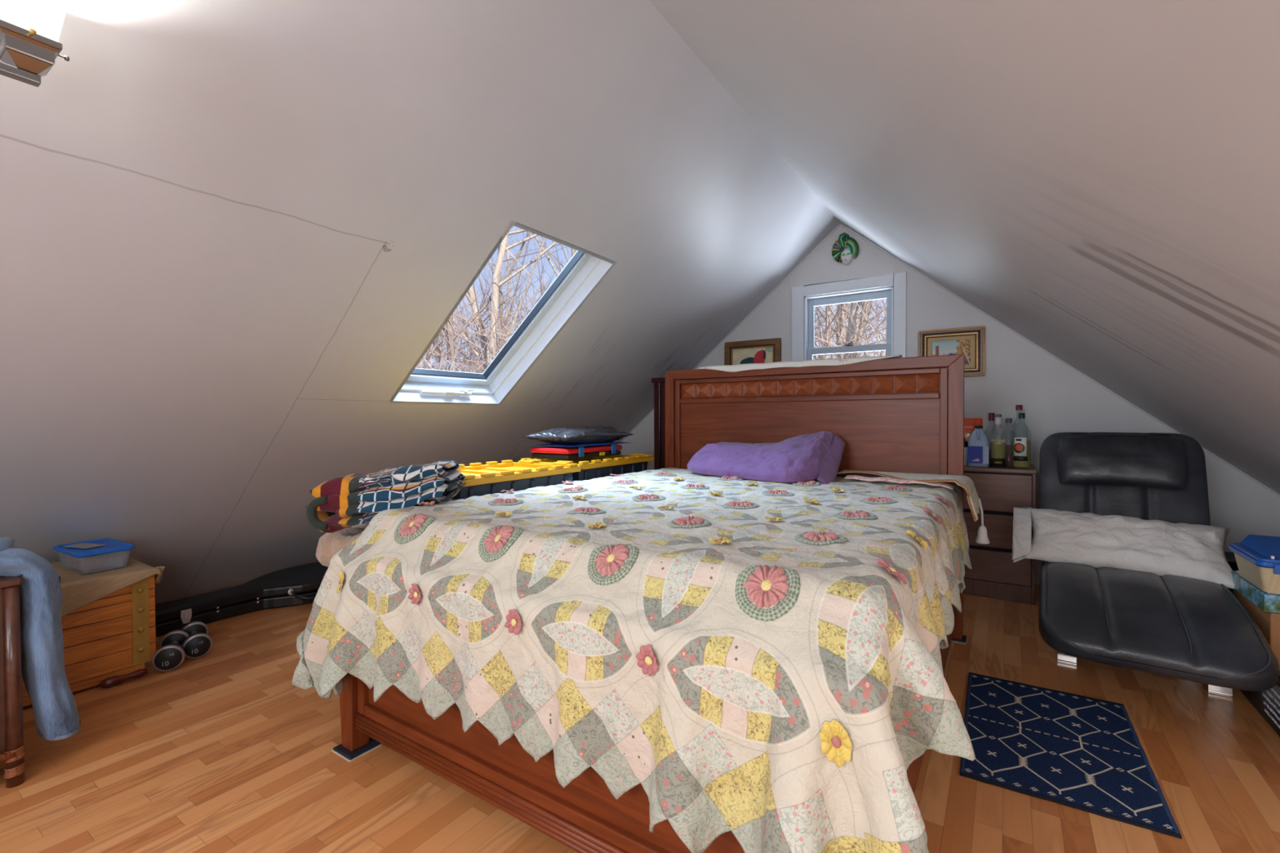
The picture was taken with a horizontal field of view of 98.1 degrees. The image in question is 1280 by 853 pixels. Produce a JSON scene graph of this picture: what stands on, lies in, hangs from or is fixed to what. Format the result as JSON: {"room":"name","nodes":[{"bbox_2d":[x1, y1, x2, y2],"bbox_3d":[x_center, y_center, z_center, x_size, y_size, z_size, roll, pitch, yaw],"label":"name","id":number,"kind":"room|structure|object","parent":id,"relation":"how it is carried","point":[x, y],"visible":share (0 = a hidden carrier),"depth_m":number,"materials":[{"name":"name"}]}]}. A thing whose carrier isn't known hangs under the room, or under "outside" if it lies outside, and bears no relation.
{"room":"bedroom","nodes":[
{"label":"bedroom","id":0,"kind":"room"},
{"bbox_2d":[0,0,1279,604],"bbox_3d":[-0.387,-0.215,1.358,6.251,2.588,7.050,0,1,33],"label":"ceiling","id":1,"kind":"structure","parent":0,"point":[232,232],"depth_m":1.92,"materials":[{"name":"paint"}]},
{"bbox_2d":[0,0,69,87],"bbox_3d":[-1.438,-0.807,0.922,0.250,0.249,0.684,1,1,38],"label":"wall lamp","id":2,"kind":"object","parent":1,"relation":"attached to","point":[30,30],"visible":1,"depth_m":1.09,"materials":[{"name":"silver metal"}]},
{"bbox_2d":[389,221,616,405],"bbox_3d":[-0.787,-0.590,3.070,1.061,0.924,0.790,0,1,33],"label":"window","id":3,"kind":"structure","parent":1,"relation":"attached to","point":[580,275],"depth_m":3.32,"materials":[{"name":"white wood"}]},
{"bbox_2d":[0,583,1279,852],"bbox_3d":[-0.381,1.139,1.380,6.251,0.120,7.050,0,1,33],"label":"floor","id":4,"kind":"structure","parent":0,"point":[220,751],"depth_m":1.70,"materials":[{"name":"laminate"}]},
{"bbox_2d":[0,576,26,788],"bbox_3d":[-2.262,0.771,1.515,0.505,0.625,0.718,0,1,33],"label":"furniture leg","id":5,"kind":"object","parent":4,"relation":"on","point":[12,746],"visible":0.98,"depth_m":1.66,"materials":[{"name":"wood"}]},
{"bbox_2d":[0,537,80,740],"bbox_3d":[-2.145,0.662,1.520,0.343,0.666,0.842,0,1,33],"label":"jeans","id":6,"kind":"object","parent":5,"relation":"on","point":[56,717],"visible":0.96,"depth_m":1.72,"materials":[{"name":"blue fabric"}]},
{"bbox_2d":[22,574,155,706],"bbox_3d":[-2.542,0.850,2.220,0.531,0.448,0.813,0,1,33],"label":"trunk","id":7,"kind":"object","parent":4,"relation":"on","point":[114,634],"visible":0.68,"depth_m":2.29,"materials":[{"name":"brown wood"}]},
{"bbox_2d":[50,552,164,617],"bbox_3d":[-2.522,0.693,2.202,0.534,0.163,0.883,0,1,33],"label":"cloth","id":8,"kind":"object","parent":7,"relation":"on","point":[80,588],"visible":0.55,"depth_m":2.28,"materials":[{"name":"fabric"}]},
{"bbox_2d":[52,538,134,571],"bbox_3d":[-2.369,0.562,2.409,0.312,0.096,0.192,0,1,30],"label":"food box","id":9,"kind":"object","parent":8,"relation":"on","point":[91,555],"visible":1,"depth_m":2.37,"materials":[{"name":"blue plastic"}]},
{"bbox_2d":[99,669,147,688],"bbox_3d":[-2.152,1.050,2.316,0.040,0.039,0.153,0,1,33],"label":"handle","id":10,"kind":"object","parent":4,"relation":"on","point":[113,681],"visible":1,"depth_m":2.30,"materials":[{"name":"plastic"}]},
{"bbox_2d":[151,629,189,671],"bbox_3d":[-2.120,1.009,2.518,0.113,0.113,0.252,-1,1,-34],"label":"dumbbell","id":11,"kind":"object","parent":4,"relation":"on","point":[171,655],"visible":0.9,"depth_m":2.43,"materials":[{"name":"metal"}]},
{"bbox_2d":[181,620,213,658],"bbox_3d":[-2.110,1.007,2.635,0.113,0.113,0.252,-1,1,-42],"label":"dumbbell","id":12,"kind":"object","parent":4,"relation":"on","point":[198,643],"visible":0.97,"depth_m":2.56,"materials":[{"name":"metal"}]},
{"bbox_2d":[154,561,328,636],"bbox_3d":[-2.096,0.987,3.477,0.547,0.124,1.767,0,1,33],"label":"guitar case","id":13,"kind":"object","parent":4,"relation":"on","point":[300,584],"visible":0.38,"depth_m":3.15,"materials":[{"name":"black plastic"}]},
{"bbox_2d":[331,737,382,762],"bbox_3d":[-0.945,1.068,1.852,0.110,0.012,0.110,0,1,33],"label":"cup","id":14,"kind":"object","parent":4,"relation":"on","point":[340,750],"visible":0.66,"depth_m":1.82,"materials":[{"name":"black rubber"}]},
{"bbox_2d":[339,354,964,852],"bbox_3d":[0.296,0.355,2.286,1.676,1.388,2.187,0,1,33],"label":"bed","id":15,"kind":"object","parent":4,"relation":"on","point":[887,420],"visible":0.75,"depth_m":2.73,"materials":[{"name":"brown wood"}]},
{"bbox_2d":[697,354,902,378],"bbox_3d":[0.859,-0.258,3.176,1.160,0.231,0.078,0,1,33],"label":"cloth","id":16,"kind":"object","parent":15,"relation":"on","point":[731,368],"visible":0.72,"depth_m":3.12,"materials":[{"name":"fabric"}]},
{"bbox_2d":[651,377,699,470],"bbox_3d":[0.561,0.310,4.593,0.780,1.425,0.527,0,1,33],"label":"dresser","id":17,"kind":"object","parent":4,"relation":"on","point":[659,383],"visible":0.06,"depth_m":4.57,"materials":[{"name":"brown wood"}]},
{"bbox_2d":[951,635,967,644],"bbox_3d":[1.556,1.044,2.743,0.102,0.012,0.096,0,1,33],"label":"cup","id":18,"kind":"object","parent":4,"relation":"on","point":[963,641],"visible":0.44,"depth_m":2.71,"materials":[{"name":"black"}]},
{"bbox_2d":[963,463,1036,604],"bbox_3d":[2.091,0.639,3.642,0.813,0.786,0.488,0,1,33],"label":"dresser","id":19,"kind":"object","parent":4,"relation":"on","point":[993,574],"visible":0.3,"depth_m":3.32,"materials":[{"name":"brown wood"}]},
{"bbox_2d":[947,417,982,441],"bbox_3d":[2.123,0.095,3.658,0.230,0.300,0.096,0,1,33],"label":"snack bag","id":20,"kind":"object","parent":19,"relation":"on","point":[969,423],"visible":0.13,"depth_m":3.61,"materials":[{"name":"plastic"}]},
{"bbox_2d":[964,437,968,465],"bbox_3d":[2.084,0.159,3.582,0.072,0.176,0.072,0,1,33],"label":"bottle","id":21,"kind":"object","parent":19,"relation":"on","point":[966,443],"visible":0.3,"depth_m":3.55,"materials":[{"name":"white plastic"}]},
{"bbox_2d":[968,426,989,466],"bbox_3d":[2.114,0.123,3.467,0.112,0.253,0.121,0,1,31],"label":"jug","id":22,"kind":"object","parent":19,"relation":"on","point":[978,442],"visible":1,"depth_m":3.42,"materials":[{"name":"blue plastic"}]},
{"bbox_2d":[988,413,998,464],"bbox_3d":[2.270,0.078,3.584,0.084,0.332,0.084,0,1,33],"label":"liquor bottle","id":23,"kind":"object","parent":19,"relation":"on","point":[993,453],"visible":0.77,"depth_m":3.56,"materials":[{"name":"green glass"}]},
{"bbox_2d":[990,457,1005,466],"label":"liquor bottle","id":24,"kind":"object","parent":19,"relation":"on","point":[995,462],"depth_m":3.38,"materials":[{"name":"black glass"}]},
{"bbox_2d":[995,413,1001,427],"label":"liquor bottle","id":25,"kind":"object","parent":19,"relation":"on","point":[997,417],"depth_m":3.40,"materials":[{"name":"clear glass"}]},
{"bbox_2d":[1000,417,1016,465],"bbox_3d":[2.325,0.096,3.500,0.088,0.297,0.088,0,1,33],"label":"liquor bottle","id":26,"kind":"object","parent":19,"relation":"on","point":[1007,451],"visible":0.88,"depth_m":3.47,"materials":[{"name":"clear glass"}]},
{"bbox_2d":[1015,404,1022,410],"bbox_3d":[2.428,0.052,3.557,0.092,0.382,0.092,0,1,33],"label":"cap","id":27,"kind":"object","parent":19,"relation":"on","point":[1018,407],"visible":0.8,"depth_m":3.54,"materials":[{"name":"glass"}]},
{"bbox_2d":[1013,413,1027,461],"bbox_3d":[2.301,0.083,3.347,0.094,0.329,0.096,0,1,35],"label":"liquor bottle","id":28,"kind":"object","parent":19,"relation":"on","point":[1020,443],"visible":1,"depth_m":3.31,"materials":[{"name":"clear glass"}]},
{"bbox_2d":[960,672,1182,839],"bbox_3d":[1.403,1.059,1.899,0.516,0.009,0.807,0,1,33],"label":"rug","id":29,"kind":"object","parent":4,"relation":"on","point":[1085,753],"visible":0.98,"depth_m":1.80,"materials":[{"name":"fabric"}]},
{"bbox_2d":[1038,431,1279,697],"bbox_3d":[2.123,0.546,2.405,0.650,1.012,1.342,0,1,36],"label":"lounge chair","id":30,"kind":"object","parent":4,"relation":"on","point":[1192,629],"visible":0.88,"depth_m":2.22,"materials":[{"name":"black leather"}]},
{"bbox_2d":[1012,506,1234,588],"bbox_3d":[2.225,0.545,2.583,0.821,0.254,0.327,0,1,33],"label":"pillow","id":31,"kind":"object","parent":30,"relation":"on","point":[1159,548],"visible":0.95,"depth_m":2.52,"materials":[{"name":"fabric"}]},
{"bbox_2d":[1038,560,1279,691],"bbox_3d":[2.059,0.736,2.321,0.630,0.205,1.122,0,1,36],"label":"seat cushion","id":32,"kind":"object","parent":30,"relation":"on","point":[1192,629],"depth_m":2.01,"materials":[{"name":"black leather"}]},
{"bbox_2d":[1224,551,1238,592],"bbox_3d":[3.271,0.875,3.000,0.325,0.328,0.280,0,1,33],"label":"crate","id":33,"kind":"object","parent":4,"relation":"on","point":[1230,557],"visible":0.02,"depth_m":2.94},
{"bbox_2d":[1240,671,1279,737],"bbox_3d":[2.457,0.969,1.849,0.517,0.182,0.920,0,1,33],"label":"crate","id":34,"kind":"object","parent":4,"relation":"on","point":[1267,703],"visible":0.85,"depth_m":1.96,"materials":[{"name":"plastic"}]},
{"bbox_2d":[1232,588,1279,671],"bbox_3d":[2.593,0.770,2.018,0.520,0.206,0.402,0,1,33],"label":"cardboard box","id":35,"kind":"object","parent":34,"relation":"on","point":[1268,623],"visible":0.25,"depth_m":2.02,"materials":[{"name":"cardboard"}]},
{"bbox_2d":[1231,570,1279,613],"bbox_3d":[2.552,0.634,2.033,0.465,0.069,0.378,0,1,33],"label":"box","id":36,"kind":"object","parent":35,"relation":"on","point":[1266,602],"visible":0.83,"depth_m":2.07,"materials":[{"name":"cardboard"}]},
{"bbox_2d":[1228,534,1279,594],"bbox_3d":[2.497,0.515,2.007,0.450,0.167,0.331,0,1,33],"label":"lidded basket","id":37,"kind":"object","parent":36,"relation":"on","point":[1257,557],"visible":1,"depth_m":2.07,"materials":[{"name":"beige plastic"}]},
{"bbox_3d":[-1.044,0.823,2.312,0.488,0.483,0.379,0,1,33],"label":"duffel bag","id":38,"kind":"object","parent":4,"relation":"on","visible":0},
{"bbox_2d":[315,523,368,567],"bbox_3d":[-1.094,0.499,2.253,0.577,0.191,0.336,0,1,33],"label":"bundle","id":39,"kind":"object","parent":38,"relation":"on","point":[329,544],"visible":0.17,"depth_m":2.18,"materials":[{"name":"fabric"}]},
{"bbox_2d":[305,460,466,533],"bbox_3d":[-0.988,0.272,2.195,0.510,0.263,0.346,0,1,-1],"label":"comforter","id":40,"kind":"object","parent":39,"relation":"on","point":[340,503],"visible":0.88,"depth_m":2.06,"materials":[{"name":"fabric"}]},
{"bbox_3d":[-0.760,0.844,2.833,0.533,0.425,0.810,0,1,33],"label":"storage tote","id":41,"kind":"object","parent":4,"relation":"on","visible":0},
{"bbox_2d":[451,459,581,499],"bbox_3d":[-0.761,0.417,2.826,0.533,0.425,0.810,0,1,33],"label":"storage tote","id":42,"kind":"object","parent":41,"relation":"on","point":[491,477],"visible":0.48,"depth_m":2.75,"materials":[{"name":"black plastic"}]},
{"bbox_3d":[-0.320,0.830,3.573,0.493,0.425,0.790,0,1,33],"label":"storage tote","id":43,"kind":"object","parent":4,"relation":"on","visible":0},
{"bbox_2d":[517,453,653,480],"bbox_3d":[-0.322,0.403,3.567,0.493,0.425,0.790,0,1,33],"label":"storage tote","id":44,"kind":"object","parent":43,"relation":"on","point":[602,466],"visible":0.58,"depth_m":3.42,"materials":[{"name":"black plastic"}]},
{"bbox_2d":[530,444,622,460],"bbox_3d":[-0.390,0.155,3.529,0.319,0.072,0.550,0,1,33],"label":"tool case","id":45,"kind":"object","parent":44,"relation":"on","point":[567,453],"visible":0.94,"depth_m":3.36,"materials":[{"name":"red plastic"}]},
{"bbox_2d":[528,441,629,447],"bbox_3d":[-0.369,0.111,3.550,0.363,0.024,0.660,0,1,33],"label":"packet","id":46,"kind":"object","parent":45,"relation":"on","point":[560,445],"visible":0.73,"depth_m":3.36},
{"bbox_2d":[521,426,634,444],"bbox_3d":[-0.378,0.061,3.555,0.358,0.126,0.694,0,1,33],"label":"packet","id":47,"kind":"object","parent":46,"relation":"on","point":[568,435],"visible":0.89,"depth_m":3.38,"materials":[{"name":"black plastic"}]},
{"bbox_2d":[619,223,1279,584],"bbox_3d":[1.552,-0.270,4.302,6.251,2.588,0.001,0,1,33],"label":"wall","id":48,"kind":"structure","parent":0,"point":[1055,397],"depth_m":3.71,"materials":[{"name":"paint"}]},
{"bbox_2d":[717,348,719,365],"bbox_3d":[0.691,-0.282,4.866,0.024,0.800,0.004,0,1,33],"label":"trim","id":49,"kind":"structure","parent":48,"relation":"attached to","point":[718,349],"depth_m":4.86,"materials":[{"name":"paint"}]},
{"bbox_2d":[617,225,839,444],"bbox_3d":[0.255,-0.286,5.148,3.078,2.551,0.012,0,1,33],"label":"trim","id":50,"kind":"structure","parent":48,"relation":"attached to","point":[837,226],"depth_m":4.66,"materials":[{"name":"paint"}]},
{"bbox_2d":[724,337,781,364],"bbox_3d":[0.945,-0.546,4.676,0.496,0.361,0.030,0,1,33],"label":"picture frame","id":51,"kind":"object","parent":48,"relation":"attached to","point":[764,350],"visible":0.57,"depth_m":4.67,"materials":[{"name":"brown wood"}]},
{"bbox_2d":[786,276,789,361],"bbox_3d":[1.206,-0.596,4.521,0.024,1.235,0.004,0,1,33],"label":"trim","id":52,"kind":"structure","parent":48,"relation":"attached to","point":[788,278],"depth_m":4.51,"materials":[{"name":"paint"}]},
{"bbox_2d":[831,232,858,264],"bbox_3d":[1.563,-1.359,4.236,0.200,0.241,0.046,0,1,33],"label":"mask","id":53,"kind":"object","parent":48,"relation":"attached to","point":[846,256],"visible":1,"depth_m":4.23,"materials":[{"name":"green ceramic"}]},
{"bbox_2d":[791,271,906,360],"bbox_3d":[1.605,-0.621,4.296,0.850,1.008,0.160,0,1,33],"label":"window","id":54,"kind":"structure","parent":48,"relation":"in","point":[891,287],"depth_m":4.27,"materials":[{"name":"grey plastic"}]},
{"bbox_2d":[918,325,985,376],"bbox_3d":[2.167,-0.514,3.870,0.406,0.337,0.032,0,1,33],"label":"picture frame","id":55,"kind":"object","parent":48,"relation":"attached to","point":[970,341],"visible":0.75,"depth_m":3.84,"materials":[{"name":"brown wood"}]},
{"bbox_2d":[841,225,1279,497],"bbox_3d":[2.842,-0.268,3.445,3.078,2.551,0.012,0,1,33],"label":"trim","id":56,"kind":"structure","parent":48,"relation":"attached to","point":[855,233],"depth_m":3.52,"materials":[{"name":"paint"}]},
{"label":"outside","id":57,"kind":"structure","parent":0,"visible":0},
{"bbox_2d":[419,360,484,373],"bbox_3d":[10.992,-1.957,16.674,92.000,12.084,64.000,0,1,33],"label":"ground","id":58,"kind":"structure","parent":57,"point":[456,363],"depth_m":52.79,"materials":[{"name":"brown plant"}]},
{"bbox_2d":[418,244,555,373],"bbox_3d":[-5.772,-4.349,14.175,7.693,16.258,5.830,0,1,1],"label":"bare tree","id":59,"kind":"object","parent":58,"relation":"on","point":[469,295],"visible":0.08,"depth_m":14.02,"materials":[{"name":"brown plant"}]},
{"bbox_2d":[417,235,560,373],"bbox_3d":[-2.261,-1.804,18.526,18.555,11.364,22.743,-1,1,-22],"label":"underbrush","id":60,"kind":"object","parent":58,"relation":"on","point":[431,353],"visible":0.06,"depth_m":12.21,"materials":[{"name":"brown plant"}]},
{"bbox_2d":[422,229,557,369],"bbox_3d":[-1.550,-6.428,13.061,9.080,20.338,9.227,0,1,11],"label":"bare tree","id":61,"kind":"object","parent":58,"relation":"on","point":[502,247],"visible":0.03,"depth_m":12.79,"materials":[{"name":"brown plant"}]},
{"bbox_2d":[431,231,566,371],"bbox_3d":[-5.622,-5.484,12.768,8.734,18.182,8.555,-1,1,-34],"label":"bare tree","id":62,"kind":"object","parent":58,"relation":"on","point":[454,336],"visible":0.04,"depth_m":13.16,"materials":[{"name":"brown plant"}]},
{"bbox_2d":[440,226,565,372],"bbox_3d":[-6.251,-5.942,21.117,7.538,15.692,7.383,-1,1,-42],"label":"bare tree","id":63,"kind":"object","parent":58,"relation":"on","point":[525,255],"visible":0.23,"depth_m":21.22,"materials":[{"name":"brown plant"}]},
{"bbox_2d":[475,225,552,347],"bbox_3d":[-6.358,-6.814,27.442,5.469,15.250,7.216,0,1,-9],"label":"bare tree","id":64,"kind":"object","parent":58,"relation":"on","point":[508,256],"visible":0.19,"depth_m":26.48,"materials":[{"name":"brown plant"}]},
{"bbox_2d":[507,231,576,309],"bbox_3d":[-1.872,-6.100,18.464,5.903,16.463,7.790,0,1,27],"label":"bare tree","id":65,"kind":"object","parent":58,"relation":"on","point":[563,266],"visible":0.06,"depth_m":18.60,"materials":[{"name":"brown plant"}]},
{"bbox_2d":[526,231,568,275],"bbox_3d":[-1.805,-7.437,12.736,9.777,21.548,9.620,0,1,35],"label":"bare tree","id":66,"kind":"object","parent":58,"relation":"on","point":[535,237],"visible":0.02,"depth_m":13.99,"materials":[{"name":"brown plant"}]},
{"bbox_2d":[542,236,577,272],"bbox_3d":[-2.703,-11.675,31.781,11.052,23.491,11.284,0,1,16],"label":"bare tree","id":67,"kind":"object","parent":58,"relation":"on","point":[572,249],"visible":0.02,"depth_m":30.48,"materials":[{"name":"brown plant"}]},
{"bbox_2d":[823,302,847,358],"bbox_3d":[8.608,-7.777,19.887,8.557,19.167,8.696,1,1,38],"label":"bare tree","id":68,"kind":"object","parent":58,"relation":"on","point":[828,310],"visible":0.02,"depth_m":20.50,"materials":[{"name":"brown plant"}]},
{"bbox_2d":[813,300,868,359],"bbox_3d":[8.229,-7.226,16.900,8.688,19.150,8.550,-1,1,-19],"label":"bare tree","id":69,"kind":"object","parent":58,"relation":"on","point":[865,309],"visible":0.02,"depth_m":18.28,"materials":[{"name":"brown plant"}]},
{"bbox_2d":[814,302,874,359],"bbox_3d":[5.631,-8.660,16.959,9.780,21.905,9.939,-1,1,-38],"label":"bare tree","id":70,"kind":"object","parent":58,"relation":"on","point":[843,328],"visible":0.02,"depth_m":18.67,"materials":[{"name":"brown plant"}]},
{"bbox_2d":[815,301,876,356],"bbox_3d":[6.792,-5.008,15.284,7.814,16.267,7.653,-1,1,-38],"label":"bare tree","id":71,"kind":"object","parent":58,"relation":"on","point":[843,305],"visible":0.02,"depth_m":14.89,"materials":[{"name":"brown plant"}]},
{"bbox_2d":[813,298,886,359],"bbox_3d":[5.267,-1.840,18.313,12.427,10.804,22.249,0,1,23],"label":"underbrush","id":72,"kind":"object","parent":58,"relation":"on","point":[866,338],"visible":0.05,"depth_m":11.87,"materials":[{"name":"brown plant"}]},
{"bbox_2d":[813,301,886,359],"bbox_3d":[4.739,-3.411,9.842,5.074,14.151,6.696,-1,1,-23],"label":"bare tree","id":73,"kind":"object","parent":58,"relation":"on","point":[854,308],"visible":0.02,"depth_m":11.07,"materials":[{"name":"brown plant"}]},
{"bbox_2d":[814,300,885,359],"bbox_3d":[5.980,-5.339,14.515,5.772,16.095,7.616,0,1,-8],"label":"bare tree","id":74,"kind":"object","parent":58,"relation":"on","point":[841,311],"visible":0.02,"depth_m":16.17,"materials":[{"name":"brown plant"}]},
{"bbox_2d":[814,301,886,342],"bbox_3d":[8.750,-7.684,23.843,8.295,17.530,6.286,-1,1,-18],"label":"bare tree","id":75,"kind":"object","parent":58,"relation":"on","point":[846,320],"visible":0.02,"depth_m":23.42,"materials":[{"name":"brown plant"}]},
{"bbox_2d":[826,300,886,356],"bbox_3d":[4.958,-4.457,13.048,5.990,16.705,7.905,-1,1,-21],"label":"bare tree","id":76,"kind":"object","parent":58,"relation":"on","point":[840,342],"visible":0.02,"depth_m":13.14,"materials":[{"name":"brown plant"}]},
{"bbox_3d":[0.290,0.522,2.301,1.520,0.406,2.025,0,1,33],"label":"mattress","id":77,"kind":"object","parent":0,"visible":0},
{"bbox_2d":[292,467,975,852],"bbox_3d":[0.223,0.597,2.199,1.988,0.668,2.274,0,1,33],"label":"quilt","id":78,"kind":"object","parent":77,"relation":"on","point":[762,658],"visible":0.98,"depth_m":1.24,"materials":[{"name":"fabric"}]},
{"bbox_2d":[336,572,344,593],"bbox_3d":[-0.943,0.493,1.745,0.059,0.070,0.032,0,1,33],"label":"flower","id":79,"kind":"object","parent":78,"relation":"on","point":[340,588],"depth_m":1.74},
{"bbox_2d":[408,583,420,605],"bbox_3d":[-0.626,0.467,1.546,0.054,0.063,0.014,0,1,33],"label":"flower","id":80,"kind":"object","parent":78,"relation":"on","point":[414,589],"depth_m":1.55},
{"bbox_2d":[417,501,435,505],"bbox_3d":[-0.781,0.280,2.030,0.062,0.013,0.060,0,1,33],"label":"flower","id":81,"kind":"object","parent":78,"relation":"on","point":[431,503],"depth_m":2.03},
{"bbox_2d":[494,534,500,542],"bbox_3d":[-0.396,0.311,1.547,0.022,0.020,0.016,0,1,33],"label":"flower","id":82,"kind":"object","parent":78,"relation":"on","point":[497,537],"depth_m":1.54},
{"bbox_2d":[493,511,511,515],"bbox_3d":[-0.450,0.285,1.820,0.058,0.014,0.056,0,1,33],"label":"flower","id":83,"kind":"object","parent":78,"relation":"on","point":[499,513],"depth_m":1.82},
{"bbox_2d":[501,488,514,493],"bbox_3d":[-0.565,0.274,2.361,0.061,0.016,0.056,0,1,33],"label":"flower","id":84,"kind":"object","parent":78,"relation":"on","point":[511,491],"depth_m":2.35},
{"bbox_2d":[504,608,521,635],"bbox_3d":[-0.304,0.469,1.334,0.056,0.064,0.013,0,1,33],"label":"flower","id":85,"kind":"object","parent":78,"relation":"on","point":[513,617],"depth_m":1.34,"materials":[{"name":"fabric"}]},
{"bbox_2d":[511,618,516,626],"bbox_3d":[-0.305,0.472,1.334,0.019,0.020,0.006,0,1,33],"label":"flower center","id":86,"kind":"object","parent":78,"relation":"on","point":[513,621],"depth_m":1.33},
{"bbox_2d":[572,494,586,498],"bbox_3d":[-0.235,0.274,2.144,0.059,0.013,0.056,0,1,33],"label":"flower","id":87,"kind":"object","parent":78,"relation":"on","point":[576,496],"depth_m":2.14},
{"bbox_2d":[587,521,605,528],"bbox_3d":[-0.125,0.286,1.605,0.057,0.014,0.056,0,1,33],"label":"flower","id":88,"kind":"object","parent":78,"relation":"on","point":[599,525],"depth_m":1.60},
{"bbox_2d":[606,554,614,562],"bbox_3d":[-0.070,0.317,1.336,0.022,0.017,0.016,0,1,33],"label":"flower","id":89,"kind":"object","parent":78,"relation":"on","point":[610,557],"depth_m":1.33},
{"bbox_2d":[629,485,641,488],"bbox_3d":[-0.022,0.269,2.469,0.058,0.016,0.059,0,1,33],"label":"flower","id":90,"kind":"object","parent":78,"relation":"on","point":[630,487],"depth_m":2.47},
{"bbox_2d":[635,644,657,676],"bbox_3d":[0.014,0.471,1.121,0.051,0.062,0.016,0,1,33],"label":"flower","id":91,"kind":"object","parent":78,"relation":"on","point":[646,655],"depth_m":1.12,"materials":[{"name":"fabric"}]},
{"bbox_2d":[644,656,652,665],"bbox_3d":[0.017,0.474,1.121,0.017,0.019,0.005,0,1,27],"label":"flower center","id":92,"kind":"object","parent":78,"relation":"on","point":[648,660],"depth_m":1.12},
{"bbox_2d":[657,505,674,508],"bbox_3d":[0.089,0.280,1.929,0.058,0.013,0.058,0,1,33],"label":"flower","id":93,"kind":"object","parent":78,"relation":"on","point":[662,506],"depth_m":1.92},
{"bbox_2d":[672,476,684,480],"bbox_3d":[0.192,0.262,2.796,0.057,0.015,0.057,0,1,33],"label":"flower","id":94,"kind":"object","parent":78,"relation":"on","point":[681,478],"depth_m":2.79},
{"bbox_2d":[708,491,722,495],"bbox_3d":[0.304,0.272,2.255,0.056,0.017,0.054,0,1,33],"label":"flower","id":95,"kind":"object","parent":78,"relation":"on","point":[710,493],"depth_m":2.25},
{"bbox_2d":[708,536,732,544],"bbox_3d":[0.202,0.285,1.391,0.060,0.012,0.059,0,1,33],"label":"flower","id":96,"kind":"object","parent":78,"relation":"on","point":[720,540],"depth_m":1.39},
{"bbox_2d":[745,481,757,485],"bbox_3d":[0.518,0.266,2.581,0.057,0.015,0.057,0,1,33],"label":"flower","id":97,"kind":"object","parent":78,"relation":"on","point":[753,483],"depth_m":2.58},
{"bbox_2d":[760,579,771,591],"bbox_3d":[0.254,0.319,1.115,0.023,0.018,0.018,0,1,33],"label":"flower","id":98,"kind":"object","parent":78,"relation":"on","point":[766,584],"depth_m":1.11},
{"bbox_2d":[687,431,845,484],"bbox_3d":[0.621,0.163,2.970,0.839,0.274,0.486,0,1,31],"label":"pillow","id":99,"kind":"object","parent":78,"relation":"on","point":[806,457],"visible":1,"depth_m":2.84,"materials":[{"name":"purple fabric"}]},
{"bbox_2d":[764,515,782,520],"bbox_3d":[0.415,0.284,1.717,0.057,0.015,0.056,0,1,33],"label":"flower","id":100,"kind":"object","parent":78,"relation":"on","point":[767,518],"depth_m":1.71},
{"bbox_2d":[803,499,819,504],"bbox_3d":[0.630,0.277,2.042,0.057,0.015,0.056,0,1,33],"label":"flower","id":101,"kind":"object","parent":78,"relation":"on","point":[805,502],"depth_m":2.04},
{"bbox_2d":[819,720,852,767],"bbox_3d":[0.324,0.526,0.918,0.049,0.075,0.021,0,1,33],"label":"flower","id":102,"kind":"object","parent":78,"relation":"on","point":[835,735],"depth_m":0.92,"materials":[{"name":"fabric"}]},
{"bbox_2d":[831,737,840,748],"bbox_3d":[0.326,0.525,0.920,0.014,0.019,0.005,0,1,19],"label":"flower center","id":103,"kind":"object","parent":78,"relation":"on","point":[836,741],"depth_m":0.92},
{"bbox_2d":[831,488,844,492],"bbox_3d":[0.843,0.271,2.366,0.055,0.014,0.058,0,1,33],"label":"flower","id":104,"kind":"object","parent":78,"relation":"on","point":[834,490],"depth_m":2.37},
{"bbox_2d":[876,559,906,584],"bbox_3d":[0.526,0.305,1.162,0.059,0.045,0.060,0,1,33],"label":"flower","id":105,"kind":"object","parent":78,"relation":"on","point":[883,567],"depth_m":1.16,"materials":[{"name":"fabric"}]},
{"bbox_2d":[844,475,955,489],"bbox_3d":[1.214,0.259,2.619,0.487,0.032,0.100,1,1,41],"label":"sheet","id":106,"kind":"object","parent":78,"relation":"on","point":[847,477],"visible":0.9,"depth_m":2.59,"materials":[{"name":"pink fabric"}]},
{"bbox_2d":[836,470,980,521],"bbox_3d":[1.234,0.303,2.614,0.631,0.164,0.439,0,1,33],"label":"coverlet","id":107,"kind":"object","parent":78,"relation":"on","point":[965,482],"visible":0.99,"depth_m":2.56,"materials":[{"name":"fabric"}]},
{"bbox_2d":[974,498,990,544],"bbox_3d":[1.570,0.434,2.543,0.060,0.205,0.059,0,1,33],"label":"tassel","id":108,"kind":"object","parent":107,"relation":"hanging from","point":[982,538],"visible":1,"depth_m":2.53,"materials":[{"name":"white fabric"}]},
{"bbox_2d":[905,529,928,548],"bbox_3d":[0.744,0.304,1.496,0.054,0.043,0.057,0,1,33],"label":"flower","id":109,"kind":"object","parent":78,"relation":"on","point":[910,535],"depth_m":1.49,"materials":[{"name":"fabric"}]},
{"bbox_2d":[922,508,942,524],"bbox_3d":[0.961,0.295,1.825,0.056,0.049,0.058,0,1,33],"label":"flower","id":110,"kind":"object","parent":78,"relation":"on","point":[926,512],"depth_m":1.82,"materials":[{"name":"fabric"}]},
{"bbox_2d":[935,495,951,507],"bbox_3d":[1.175,0.292,2.151,0.055,0.044,0.056,0,1,33],"label":"flower","id":111,"kind":"object","parent":78,"relation":"on","point":[947,504],"depth_m":2.15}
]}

